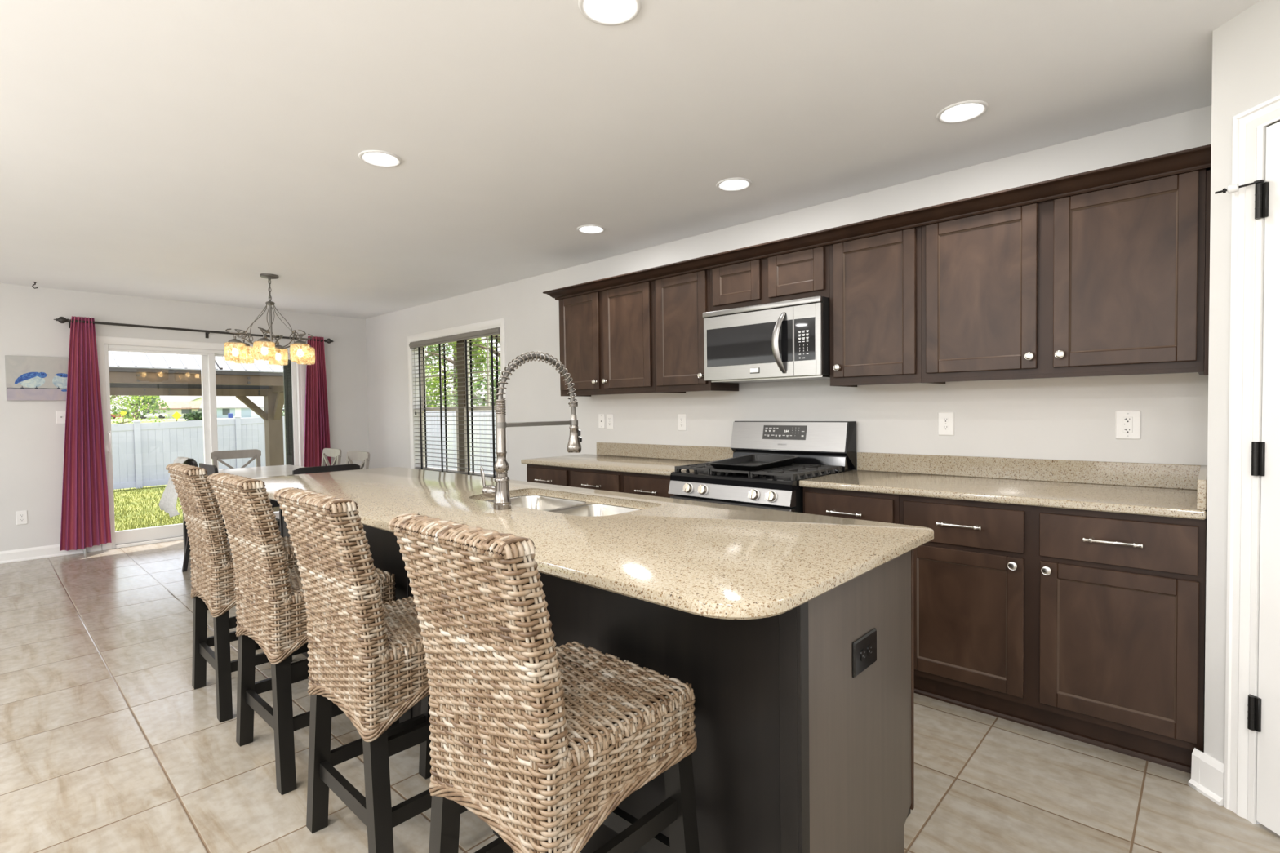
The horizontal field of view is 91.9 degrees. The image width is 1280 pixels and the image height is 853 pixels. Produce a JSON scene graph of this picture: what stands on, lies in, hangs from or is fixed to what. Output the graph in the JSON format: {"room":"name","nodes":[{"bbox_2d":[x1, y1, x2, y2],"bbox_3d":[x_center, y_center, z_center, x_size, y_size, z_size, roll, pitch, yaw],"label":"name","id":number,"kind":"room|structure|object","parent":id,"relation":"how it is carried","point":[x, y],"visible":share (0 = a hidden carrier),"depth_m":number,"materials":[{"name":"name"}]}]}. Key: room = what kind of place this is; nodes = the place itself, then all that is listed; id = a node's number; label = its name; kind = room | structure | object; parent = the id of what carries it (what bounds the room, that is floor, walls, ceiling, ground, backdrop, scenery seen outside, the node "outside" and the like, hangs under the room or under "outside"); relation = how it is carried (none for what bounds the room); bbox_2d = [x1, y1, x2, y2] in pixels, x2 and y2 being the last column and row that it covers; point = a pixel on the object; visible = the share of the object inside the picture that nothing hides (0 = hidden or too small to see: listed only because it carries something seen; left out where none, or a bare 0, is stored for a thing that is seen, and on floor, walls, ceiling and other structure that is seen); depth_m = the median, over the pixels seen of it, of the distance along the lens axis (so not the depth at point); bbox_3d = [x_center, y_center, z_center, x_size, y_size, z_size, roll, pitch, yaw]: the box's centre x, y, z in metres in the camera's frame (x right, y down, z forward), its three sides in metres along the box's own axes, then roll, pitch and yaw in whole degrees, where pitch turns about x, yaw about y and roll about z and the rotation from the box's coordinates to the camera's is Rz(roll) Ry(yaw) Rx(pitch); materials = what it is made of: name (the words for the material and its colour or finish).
{"room":"kitchen","nodes":[
{"label":"kitchen","id":0,"kind":"room"},
{"bbox_2d":[0,283,368,551],"bbox_3d":[-5.821,0.042,5.236,0.150,2.561,7.266,1,2,43],"label":"wall","id":1,"kind":"structure","parent":0,"point":[32,442],"depth_m":5.69,"materials":[{"name":"paint"}]},
{"bbox_2d":[15,510,27,524],"bbox_3d":[-5.486,0.809,5.491,0.008,0.122,0.072,1,2,43],"label":"wall outlet","id":2,"kind":"object","parent":1,"relation":"attached to","point":[21,516],"visible":1,"depth_m":5.49,"materials":[{"name":"white plastic"}]},
{"bbox_2d":[4,355,68,400],"bbox_3d":[-5.371,-0.431,5.580,0.032,0.394,0.490,1,2,43],"label":"painting","id":3,"kind":"object","parent":1,"relation":"attached to","point":[28,378],"visible":0.97,"depth_m":5.53,"materials":[{"name":"fabric"}]},
{"bbox_2d":[0,544,102,564],"bbox_3d":[-6.614,1.188,4.266,0.025,0.105,4.400,1,2,43],"label":"baseboard","id":4,"kind":"structure","parent":1,"relation":"attached to","point":[49,551],"depth_m":5.56,"materials":[{"name":"white wood"}]},
{"bbox_2d":[55,411,66,423],"bbox_3d":[-5.303,-0.083,5.669,0.017,0.117,0.072,1,2,43],"label":"light switch","id":5,"kind":"object","parent":1,"relation":"attached to","point":[60,415],"visible":0.94,"depth_m":5.67,"materials":[{"name":"white plastic"}]},
{"bbox_2d":[53,316,333,343],"bbox_3d":[-4.476,-0.973,6.475,0.120,0.115,2.420,1,2,43],"label":"curtain rod","id":6,"kind":"object","parent":1,"relation":"attached to","point":[61,319],"visible":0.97,"depth_m":6.17,"materials":[{"name":"brown metal"}]},
{"bbox_2d":[59,315,111,551],"bbox_3d":[-5.153,0.062,5.711,0.081,2.142,0.359,1,2,43],"label":"curtain","id":7,"kind":"object","parent":6,"relation":"hanging from","point":[85,508],"visible":1,"depth_m":5.72,"materials":[{"name":"red fabric"}]},
{"bbox_2d":[303,336,331,466],"bbox_3d":[-3.775,0.015,7.196,0.079,2.117,0.340,1,2,43],"label":"curtain","id":8,"kind":"object","parent":6,"relation":"hanging from","point":[317,432],"visible":0.61,"depth_m":7.20,"materials":[{"name":"red fabric"}]},
{"bbox_2d":[95,335,306,550],"bbox_3d":[-4.537,0.132,6.579,0.210,2.033,1.865,1,2,43],"label":"door","id":9,"kind":"structure","parent":1,"relation":"in","point":[294,374],"depth_m":6.51,"materials":[{"name":"white plastic"}]},
{"bbox_2d":[0,0,1260,319],"bbox_3d":[-2.463,-1.271,2.072,9.353,0.150,7.266,1,2,43],"label":"ceiling","id":10,"kind":"structure","parent":0,"point":[181,150],"depth_m":2.48,"materials":[{"name":"paint"}]},
{"bbox_2d":[223,273,315,365],"bbox_3d":[-3.116,-0.906,5.220,0.634,0.737,0.692,1,2,43],"label":"chandelier","id":11,"kind":"object","parent":10,"relation":"hanging from","point":[301,344],"visible":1,"depth_m":5.19,"materials":[{"name":"grey metal"}]},
{"bbox_2d":[358,150,401,167],"bbox_3d":[-1.195,-1.231,2.847,0.185,0.007,0.185,1,2,43],"label":"recessed light","id":12,"kind":"object","parent":10,"relation":"in","point":[375,157],"visible":1,"depth_m":2.84,"materials":[{"name":"white plastic"}]},
{"bbox_2d":[577,224,605,233],"bbox_3d":[-0.317,-1.274,4.004,0.185,0.007,0.185,1,2,43],"label":"recessed light","id":13,"kind":"object","parent":10,"relation":"in","point":[589,228],"visible":1,"depth_m":3.99,"materials":[{"name":"white plastic"}]},
{"bbox_2d":[577,0,642,25],"bbox_3d":[-0.086,-1.216,1.788,0.185,0.007,0.185,1,2,43],"label":"recessed light","id":14,"kind":"object","parent":10,"relation":"in","point":[604,12],"visible":1,"depth_m":1.81,"materials":[{"name":"white plastic"}]},
{"bbox_2d":[715,177,751,191],"bbox_3d":[0.492,-1.264,3.236,0.185,0.007,0.185,1,2,43],"label":"recessed light","id":15,"kind":"object","parent":10,"relation":"in","point":[737,184],"visible":1,"depth_m":3.23,"materials":[{"name":"white plastic"}]},
{"bbox_2d":[936,100,988,123],"bbox_3d":[1.286,-1.254,2.470,0.185,0.007,0.185,1,2,43],"label":"recessed light","id":16,"kind":"object","parent":10,"relation":"in","point":[963,111],"visible":1,"depth_m":2.46,"materials":[{"name":"white plastic"}]},
{"bbox_2d":[0,538,1279,852],"bbox_3d":[-2.429,1.303,2.143,9.353,0.120,7.266,1,2,43],"label":"floor","id":17,"kind":"structure","parent":0,"point":[108,744],"depth_m":2.21,"materials":[{"name":"tile"}]},
{"bbox_2d":[83,547,88,554],"bbox_3d":[-5.154,1.155,5.750,0.032,0.050,0.032,1,2,43],"label":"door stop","id":18,"kind":"object","parent":17,"relation":"on","point":[85,550],"visible":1,"depth_m":5.74,"materials":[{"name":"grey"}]},
{"bbox_2d":[182,460,197,572],"bbox_3d":[-3.439,0.719,5.068,0.434,0.913,0.464,1,2,43],"label":"dining chair","id":19,"kind":"object","parent":17,"relation":"on","point":[187,552],"visible":0.03,"depth_m":5.04,"materials":[{"name":"black wood"}]},
{"bbox_2d":[158,457,198,517],"bbox_3d":[-3.678,0.477,4.946,0.460,0.458,0.216,1,2,43],"label":"draped cloth","id":20,"kind":"object","parent":19,"relation":"hanging from","point":[167,503],"visible":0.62,"depth_m":4.87,"materials":[{"name":"white fabric"}]},
{"bbox_2d":[165,462,308,722],"bbox_3d":[-1.796,0.687,2.839,0.501,1.057,0.521,1,2,43],"label":"bar stool","id":21,"kind":"object","parent":17,"relation":"on","point":[213,586],"visible":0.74,"depth_m":2.60,"materials":[{"name":"wicker"}]},
{"bbox_2d":[199,462,279,537],"bbox_3d":[-3.006,0.724,4.667,0.434,0.913,0.464,1,2,43],"label":"dining chair","id":22,"kind":"object","parent":17,"relation":"on","point":[211,469],"visible":0.12,"depth_m":4.42,"materials":[{"name":"grey wood"}]},
{"bbox_2d":[210,448,273,545],"bbox_3d":[-3.914,0.697,6.110,0.464,0.913,0.434,1,2,43],"label":"dining chair","id":23,"kind":"object","parent":17,"relation":"on","point":[254,454],"visible":0.23,"depth_m":6.24,"materials":[{"name":"grey wood"}]},
{"bbox_2d":[182,464,303,554],"bbox_3d":[-3.067,0.791,5.220,2.340,0.750,0.970,1,2,43],"label":"dining table","id":24,"kind":"object","parent":17,"relation":"on","point":[277,470],"visible":0.19,"depth_m":5.64,"materials":[{"name":"wood"}]},
{"bbox_2d":[206,472,399,795],"bbox_3d":[-1.264,0.693,2.346,0.501,1.057,0.521,1,2,42],"label":"bar stool","id":25,"kind":"object","parent":17,"relation":"on","point":[271,614],"visible":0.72,"depth_m":2.12,"materials":[{"name":"wicker"}]},
{"bbox_2d":[278,463,359,530],"bbox_3d":[-2.282,0.722,4.387,0.464,0.913,0.434,1,2,43],"label":"dining chair","id":26,"kind":"object","parent":17,"relation":"on","point":[304,470],"visible":0.11,"depth_m":4.21,"materials":[{"name":"black wood"}]},
{"bbox_2d":[321,448,342,466],"bbox_3d":[-3.247,0.687,6.128,0.434,0.913,0.464,1,2,43],"label":"dining chair","id":27,"kind":"object","parent":17,"relation":"on","point":[331,452],"visible":0.27,"depth_m":6.28,"materials":[{"name":"white wood"}]},
{"bbox_2d":[346,450,369,469],"bbox_3d":[-2.742,0.695,5.606,0.434,0.913,0.464,1,2,41],"label":"dining chair","id":28,"kind":"object","parent":17,"relation":"on","point":[364,456],"visible":0.2,"depth_m":5.73,"materials":[{"name":"white wood"}]},
{"bbox_2d":[272,487,499,852],"bbox_3d":[-0.725,0.700,1.847,0.501,1.057,0.521,1,2,43],"label":"bar stool","id":29,"kind":"object","parent":17,"relation":"on","point":[366,655],"visible":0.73,"depth_m":1.65,"materials":[{"name":"wicker"}]},
{"bbox_2d":[387,513,699,852],"bbox_3d":[-0.194,0.706,1.355,0.501,1.057,0.521,1,2,43],"label":"bar stool","id":30,"kind":"object","parent":17,"relation":"on","point":[544,743],"visible":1,"depth_m":1.20,"materials":[{"name":"wicker"}]},
{"bbox_2d":[526,464,623,493],"bbox_3d":[-0.275,0.710,4.419,0.983,0.883,0.662,1,2,43],"label":"base cabinet","id":31,"kind":"object","parent":17,"relation":"on","point":[603,480],"visible":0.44,"depth_m":4.14,"materials":[{"name":"brown wood"}]},
{"bbox_2d":[520,442,733,475],"bbox_3d":[-0.117,0.204,4.264,1.482,0.130,0.646,1,2,43],"label":"countertop","id":32,"kind":"structure","parent":31,"relation":"on","point":[647,459],"depth_m":4.27,"materials":[{"name":"stone"}]},
{"bbox_2d":[279,504,914,852],"bbox_3d":[-0.604,0.764,2.609,3.186,0.883,0.680,1,2,43],"label":"kitchen island","id":33,"kind":"object","parent":17,"relation":"on","point":[794,753],"visible":0.24,"depth_m":1.45,"materials":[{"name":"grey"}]},
{"bbox_2d":[253,466,933,619],"bbox_3d":[-0.710,0.309,2.574,3.375,0.030,0.988,1,2,43],"label":"island countertop","id":34,"kind":"structure","parent":33,"relation":"on","point":[706,559],"depth_m":1.70,"materials":[{"name":"stone"}]},
{"bbox_2d":[480,351,582,510],"bbox_3d":[-0.420,0.003,2.407,0.151,0.581,0.412,1,2,43],"label":"spring faucet","id":35,"kind":"object","parent":34,"relation":"on","point":[500,492],"visible":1,"depth_m":2.27,"materials":[{"name":"silver metal"}]},
{"bbox_2d":[493,399,511,510],"bbox_3d":[-0.505,0.100,2.253,0.065,0.398,0.065,1,2,43],"label":"stem","id":36,"kind":"object","parent":35,"relation":"attached to","point":[502,500],"depth_m":2.24,"materials":[{"name":"silver metal"}]},
{"bbox_2d":[484,494,639,516],"bbox_3d":[-0.324,0.416,2.443,0.872,0.187,0.427,1,2,43],"label":"double sink","id":37,"kind":"object","parent":34,"relation":"in","point":[565,506],"visible":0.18,"depth_m":2.56,"materials":[{"name":"metal"}]},
{"bbox_2d":[852,627,876,678],"bbox_3d":[0.551,0.552,1.511,0.008,0.085,0.135,1,2,43],"label":"wall outlet","id":38,"kind":"object","parent":33,"relation":"attached to","point":[864,648],"visible":1,"depth_m":1.50,"materials":[{"name":"black plastic"}]},
{"bbox_2d":[860,648,866,662],"bbox_3d":[0.540,0.553,1.495,0.002,0.029,0.026,1,2,43],"label":"receptacle","id":39,"kind":"object","parent":38,"relation":"attached to","point":[863,651],"depth_m":1.49,"materials":[{"name":"grey plastic"}]},
{"bbox_2d":[867,644,872,657],"bbox_3d":[0.566,0.552,1.523,0.002,0.029,0.026,1,2,43],"label":"receptacle","id":40,"kind":"object","parent":38,"relation":"attached to","point":[869,646],"depth_m":1.52,"materials":[{"name":"grey plastic"}]},
{"bbox_2d":[622,471,675,497],"bbox_3d":[0.255,0.716,3.928,0.456,0.883,0.662,1,2,43],"label":"drawer","id":41,"kind":"object","parent":17,"relation":"on","point":[653,485],"visible":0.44,"depth_m":3.71,"materials":[{"name":"brown wood"}]},
{"bbox_2d":[667,421,856,513],"bbox_3d":[0.671,0.571,3.454,0.785,1.187,0.746,1,2,43],"label":"gas range","id":42,"kind":"object","parent":17,"relation":"on","point":[824,448],"visible":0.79,"depth_m":3.42,"materials":[{"name":"silver metal"}]},
{"bbox_2d":[675,488,803,513],"bbox_3d":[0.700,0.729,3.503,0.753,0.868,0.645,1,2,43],"label":"control panel","id":43,"kind":"object","parent":42,"relation":"in","point":[797,493],"depth_m":3.04,"materials":[{"name":"silver metal"}]},
{"bbox_2d":[706,453,799,471],"bbox_3d":[0.627,0.197,3.413,0.323,0.050,0.483,1,2,43],"label":"pan","id":44,"kind":"object","parent":42,"relation":"on","point":[752,462],"visible":1,"depth_m":3.44,"materials":[{"name":"black metal"}]},
{"bbox_2d":[670,469,845,490],"bbox_3d":[0.649,0.274,3.442,0.761,0.046,0.587,1,2,43],"label":"cooktop","id":45,"kind":"object","parent":42,"relation":"in","point":[695,477],"depth_m":3.21,"materials":[{"name":"black metal"}]},
{"bbox_2d":[803,486,899,524],"bbox_3d":[1.162,0.727,3.088,0.463,0.883,0.662,1,2,43],"label":"drawer","id":46,"kind":"object","parent":17,"relation":"on","point":[861,505],"visible":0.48,"depth_m":2.84,"materials":[{"name":"brown wood"}]},
{"bbox_2d":[899,494,1206,773],"bbox_3d":[1.697,0.734,2.593,0.992,0.883,0.662,1,2,43],"label":"base cabinet","id":47,"kind":"object","parent":17,"relation":"on","point":[1085,626],"visible":0.98,"depth_m":2.30,"materials":[{"name":"brown wood"}]},
{"bbox_2d":[799,452,1207,519],"bbox_3d":[1.525,0.224,2.743,1.460,0.130,0.646,1,2,43],"label":"countertop","id":48,"kind":"structure","parent":47,"relation":"on","point":[1163,490],"depth_m":2.68,"materials":[{"name":"stone"}]},
{"bbox_2d":[365,105,1211,710],"bbox_3d":[-0.505,-0.027,5.160,7.753,2.561,0.150,1,2,43],"label":"wall","id":49,"kind":"structure","parent":0,"point":[1063,418],"depth_m":3.45,"materials":[{"name":"paint"}]},
{"bbox_2d":[407,317,507,475],"bbox_3d":[-1.874,-0.215,6.410,1.867,1.597,0.166,1,2,43],"label":"window","id":50,"kind":"structure","parent":49,"relation":"in","point":[500,322],"depth_m":6.46,"materials":[{"name":"white"}]},
{"bbox_2d":[408,327,500,478],"bbox_3d":[-1.911,-0.215,6.370,1.709,1.432,0.085,1,2,43],"label":"window blind","id":51,"kind":"object","parent":50,"relation":"attached to","point":[492,331],"visible":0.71,"depth_m":6.31,"materials":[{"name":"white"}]},
{"bbox_2d":[598,413,604,428],"bbox_3d":[-0.303,-0.041,4.863,0.070,0.115,0.008,1,2,43],"label":"cable plate","id":52,"kind":"object","parent":49,"relation":"attached to","point":[601,416],"visible":1,"depth_m":4.86,"materials":[{"name":"white plastic"}]},
{"bbox_2d":[606,413,613,429],"bbox_3d":[-0.234,-0.038,4.799,0.072,0.117,0.008,1,2,43],"label":"wall outlet","id":53,"kind":"object","parent":49,"relation":"attached to","point":[610,424],"visible":1,"depth_m":4.79,"materials":[{"name":"white plastic"}]},
{"bbox_2d":[559,280,679,396],"bbox_3d":[-0.172,-0.609,4.484,0.961,0.757,0.350,1,2,43],"label":"upper cabinet","id":54,"kind":"object","parent":49,"relation":"attached to","point":[606,337],"visible":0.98,"depth_m":4.33,"materials":[{"name":"brown wood"}]},
{"bbox_2d":[596,442,733,461],"bbox_3d":[0.150,0.180,4.442,1.332,0.100,0.020,1,2,43],"label":"backsplash","id":55,"kind":"structure","parent":49,"relation":"attached to","point":[699,453],"depth_m":4.40,"materials":[{"name":"stone"}]},
{"bbox_2d":[677,413,686,431],"bbox_3d":[0.292,-0.029,4.312,0.074,0.118,0.008,1,2,43],"label":"wall outlet","id":56,"kind":"object","parent":49,"relation":"attached to","point":[682,418],"visible":1,"depth_m":4.31,"materials":[{"name":"white plastic"}]},
{"bbox_2d":[653,268,738,393],"bbox_3d":[0.348,-0.603,4.003,0.452,0.757,0.350,1,2,43],"label":"upper cabinet","id":57,"kind":"object","parent":49,"relation":"attached to","point":[681,301],"visible":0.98,"depth_m":3.89,"materials":[{"name":"brown wood"}]},
{"bbox_2d":[710,244,829,311],"bbox_3d":[0.802,-0.830,3.591,0.766,0.293,0.323,1,2,43],"label":"upper cabinet","id":58,"kind":"object","parent":49,"relation":"attached to","point":[803,273],"visible":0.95,"depth_m":3.44,"materials":[{"name":"brown wood"}]},
{"bbox_2d":[702,295,830,383],"bbox_3d":[0.765,-0.472,3.551,0.755,0.413,0.450,1,2,43],"label":"microwave","id":59,"kind":"object","parent":58,"relation":"attached to","point":[787,340],"visible":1,"depth_m":3.39,"materials":[{"name":"silver metal"}]},
{"bbox_2d":[542,143,1211,300],"bbox_3d":[0.764,-0.978,3.570,3.720,0.060,0.398,1,2,43],"label":"crown molding","id":60,"kind":"structure","parent":49,"relation":"attached to","point":[1196,158],"depth_m":2.80,"materials":[{"name":"brown wood"}]},
{"bbox_2d":[829,226,939,386],"bbox_3d":[1.247,-0.592,3.170,0.459,0.757,0.350,1,2,43],"label":"upper cabinet","id":61,"kind":"object","parent":49,"relation":"attached to","point":[875,282],"visible":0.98,"depth_m":3.05,"materials":[{"name":"brown wood"}]},
{"bbox_2d":[937,412,954,435],"bbox_3d":[1.554,-0.014,3.144,0.076,0.120,0.008,1,2,43],"label":"wall outlet","id":62,"kind":"object","parent":49,"relation":"attached to","point":[945,420],"visible":1,"depth_m":3.14,"materials":[{"name":"white plastic"}]},
{"bbox_2d":[942,417,948,422],"bbox_3d":[1.552,-0.033,3.141,0.026,0.029,0.002,1,2,43],"label":"receptacle","id":63,"kind":"object","parent":62,"relation":"attached to","point":[945,420],"depth_m":3.14,"materials":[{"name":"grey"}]},
{"bbox_2d":[942,424,948,430],"bbox_3d":[1.553,0.006,3.143,0.026,0.029,0.002,1,2,43],"label":"receptacle","id":64,"kind":"object","parent":62,"relation":"attached to","point":[945,427],"depth_m":3.14,"materials":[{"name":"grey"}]},
{"bbox_2d":[857,452,1207,489],"bbox_3d":[1.744,0.200,2.966,1.442,0.100,0.020,1,2,43],"label":"backsplash","id":65,"kind":"structure","parent":49,"relation":"attached to","point":[1105,473],"depth_m":2.85,"materials":[{"name":"stone"}]},
{"bbox_2d":[921,168,1210,383],"bbox_3d":[1.784,-0.580,2.674,1.000,0.769,0.350,1,2,43],"label":"upper cabinet","id":66,"kind":"object","parent":49,"relation":"attached to","point":[1109,281],"depth_m":2.50,"materials":[{"name":"brown wood"}]},
{"bbox_2d":[1115,410,1141,439],"bbox_3d":[2.089,-0.007,2.648,0.086,0.124,0.008,1,2,43],"label":"wall outlet","id":67,"kind":"object","parent":49,"relation":"attached to","point":[1127,423],"visible":1,"depth_m":2.65,"materials":[{"name":"white plastic"}]},
{"bbox_2d":[1123,417,1133,432],"bbox_3d":[2.087,-0.007,2.647,0.033,0.067,0.003,1,2,43],"label":"receptacle","id":68,"kind":"object","parent":67,"relation":"attached to","point":[1127,421],"depth_m":2.64,"materials":[{"name":"white plastic"}]},
{"bbox_2d":[1204,0,1279,823],"bbox_3d":[1.913,0.054,1.064,0.100,2.561,1.860,-1,2,-2],"label":"wall","id":69,"kind":"structure","parent":0,"point":[1246,48],"depth_m":1.94,"materials":[{"name":"paint"}]},
{"bbox_2d":[1187,747,1224,805],"bbox_3d":[1.830,1.127,1.996,0.025,0.125,0.106,-1,2,-2],"label":"baseboard","id":70,"kind":"structure","parent":69,"relation":"attached to","point":[1207,773],"depth_m":1.99,"materials":[{"name":"white wood"}]},
{"bbox_2d":[1223,93,1279,835],"bbox_3d":[1.886,0.134,1.475,0.125,2.138,0.882,-1,2,-2],"label":"door","id":71,"kind":"structure","parent":69,"relation":"in","point":[1252,691],"depth_m":1.84,"materials":[{"name":"white wood"}]},
{"bbox_2d":[1214,179,1264,194],"bbox_3d":[1.778,-0.710,1.837,0.025,0.025,0.105,-2,2,-38],"label":"door stop","id":72,"kind":"object","parent":71,"relation":"attached to","point":[1231,188],"visible":1,"depth_m":1.84,"materials":[{"name":"black"}]},
{"label":"outside","id":73,"kind":"structure","parent":0,"visible":0},
{"bbox_2d":[111,417,222,424],"bbox_3d":[-25.004,-3.023,159.435,206.600,1.550,320.000,1,2,43],"label":"field","id":74,"kind":"structure","parent":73,"point":[166,420],"depth_m":100.82,"materials":[{"name":"green plant"}]},
{"bbox_2d":[111,411,134,418],"bbox_3d":[-100.061,-2.175,119.328,4.450,1.452,1.800,-2,2,-27],"label":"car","id":75,"kind":"object","parent":74,"relation":"on","point":[112,415],"visible":0.3,"depth_m":118.47,"materials":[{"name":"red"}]},
{"bbox_2d":[120,410,127,422],"bbox_3d":[-71.068,-1.320,85.103,0.130,1.988,0.877,0,2,33],"label":"road sign","id":76,"kind":"object","parent":74,"relation":"on","point":[122,411],"visible":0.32,"depth_m":85.08,"materials":[{"name":"yellow metal"}]},
{"bbox_2d":[111,395,170,420],"bbox_3d":[-76.617,-4.926,94.692,7.306,8.426,7.623,1,2,43],"label":"leafy tree","id":77,"kind":"object","parent":74,"relation":"on","point":[152,402],"visible":0.22,"depth_m":94.54,"materials":[{"name":"green plant"}]},
{"bbox_2d":[110,395,173,424],"bbox_3d":[-29.309,-2.740,33.200,6.276,7.974,6.933,1,2,43],"label":"pine tree","id":78,"kind":"object","parent":74,"relation":"on","point":[112,397],"visible":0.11,"depth_m":34.06,"materials":[{"name":"green plant"}]},
{"bbox_2d":[139,410,168,418],"bbox_3d":[-92.113,-2.214,116.872,4.450,1.452,1.800,-2,2,-27],"label":"car","id":79,"kind":"object","parent":74,"relation":"on","point":[160,415],"visible":0.76,"depth_m":116.34,"materials":[{"name":"silver metal"}]},
{"bbox_2d":[138,400,202,418],"bbox_3d":[-92.783,-3.369,123.479,9.600,3.350,9.000,-2,2,-27],"label":"house","id":80,"kind":"structure","parent":74,"relation":"on","point":[182,407],"depth_m":121.04,"materials":[{"name":"grey"}]},
{"bbox_2d":[171,411,181,421],"bbox_3d":[-65.793,-1.248,87.856,0.130,1.751,1.202,0,2,33],"label":"road sign","id":81,"kind":"object","parent":74,"relation":"on","point":[176,415],"visible":0.82,"depth_m":87.80,"materials":[{"name":"yellow metal"}]},
{"bbox_2d":[182,410,202,421],"bbox_3d":[-69.607,-1.490,96.980,3.383,2.290,3.635,1,2,43],"label":"bush","id":82,"kind":"object","parent":74,"relation":"on","point":[193,415],"visible":0.71,"depth_m":96.28,"materials":[{"name":"green plant"}]},
{"bbox_2d":[191,396,202,400],"bbox_3d":[-109.315,-4.886,155.649,11.000,4.850,13.000,-2,2,-27],"label":"house","id":83,"kind":"structure","parent":74,"relation":"on","point":[200,398],"depth_m":149.94,"materials":[{"name":"white"}]},
{"bbox_2d":[199,397,284,417],"bbox_3d":[-80.911,-3.839,127.462,14.500,4.150,10.000,-2,2,-25],"label":"house","id":84,"kind":"structure","parent":74,"relation":"on","point":[224,406],"depth_m":123.45,"materials":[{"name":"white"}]},
{"bbox_2d":[425,343,453,378],"bbox_3d":[-11.458,-2.642,28.978,4.854,7.638,4.912,1,2,43],"label":"tree","id":85,"kind":"object","parent":74,"relation":"on","point":[431,346],"visible":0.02,"depth_m":28.99,"materials":[{"name":"green plant"}]},
{"bbox_2d":[425,337,500,407],"bbox_3d":[-7.621,-2.365,26.122,5.478,7.138,3.780,-2,2,-28],"label":"tree","id":86,"kind":"object","parent":74,"relation":"on","point":[479,365],"visible":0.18,"depth_m":25.56,"materials":[{"name":"green plant"}]},
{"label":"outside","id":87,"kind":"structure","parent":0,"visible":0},
{"bbox_2d":[113,484,182,531],"bbox_3d":[-0.795,1.770,7.627,35.500,0.300,70.000,1,2,43],"label":"lawn","id":88,"kind":"structure","parent":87,"point":[165,486],"depth_m":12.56,"materials":[{"name":"green plant"}]},
{"bbox_2d":[108,351,292,511],"bbox_3d":[-6.372,0.063,8.674,3.264,3.205,3.381,1,2,43],"label":"wooden shelter","id":89,"kind":"object","parent":88,"relation":"on","point":[131,373],"visible":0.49,"depth_m":8.01,"materials":[{"name":"brown wood"}]},
{"bbox_2d":[111,415,293,489],"bbox_3d":[-11.392,0.503,17.542,0.190,1.970,9.530,0,2,33],"label":"vinyl fence","id":90,"kind":"object","parent":88,"relation":"on","point":[142,452],"visible":0.31,"depth_m":16.08,"materials":[{"name":"white plastic"}]},
{"bbox_2d":[426,410,497,474],"bbox_3d":[-3.024,0.438,15.285,9.767,2.000,0.166,1,2,44],"label":"vinyl fence","id":91,"kind":"object","parent":88,"relation":"on","point":[483,415],"visible":0.12,"depth_m":17.30,"materials":[{"name":"white plastic"}]},
{"bbox_2d":[436,334,500,407],"bbox_3d":[-4.997,-2.787,22.824,4.613,8.094,4.273,-2,2,-44],"label":"tree","id":92,"kind":"object","parent":88,"relation":"on","point":[477,383],"visible":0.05,"depth_m":22.17,"materials":[{"name":"green plant"}]},
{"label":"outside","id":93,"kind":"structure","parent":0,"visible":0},
{"bbox_2d":[111,417,257,421],"bbox_3d":[-92.976,-0.856,99.755,8.000,0.140,100.000,1,2,43],"label":"road","id":94,"kind":"structure","parent":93,"point":[254,417],"depth_m":106.40,"materials":[{"name":"grey asphalt"}]},
{"bbox_2d":[227,413,232,417],"bbox_3d":[-78.400,-2.087,118.422,0.800,0.920,0.650,1,2,43],"label":"trash bin","id":95,"kind":"object","parent":94,"relation":"on","point":[229,415],"visible":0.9,"depth_m":118.16,"materials":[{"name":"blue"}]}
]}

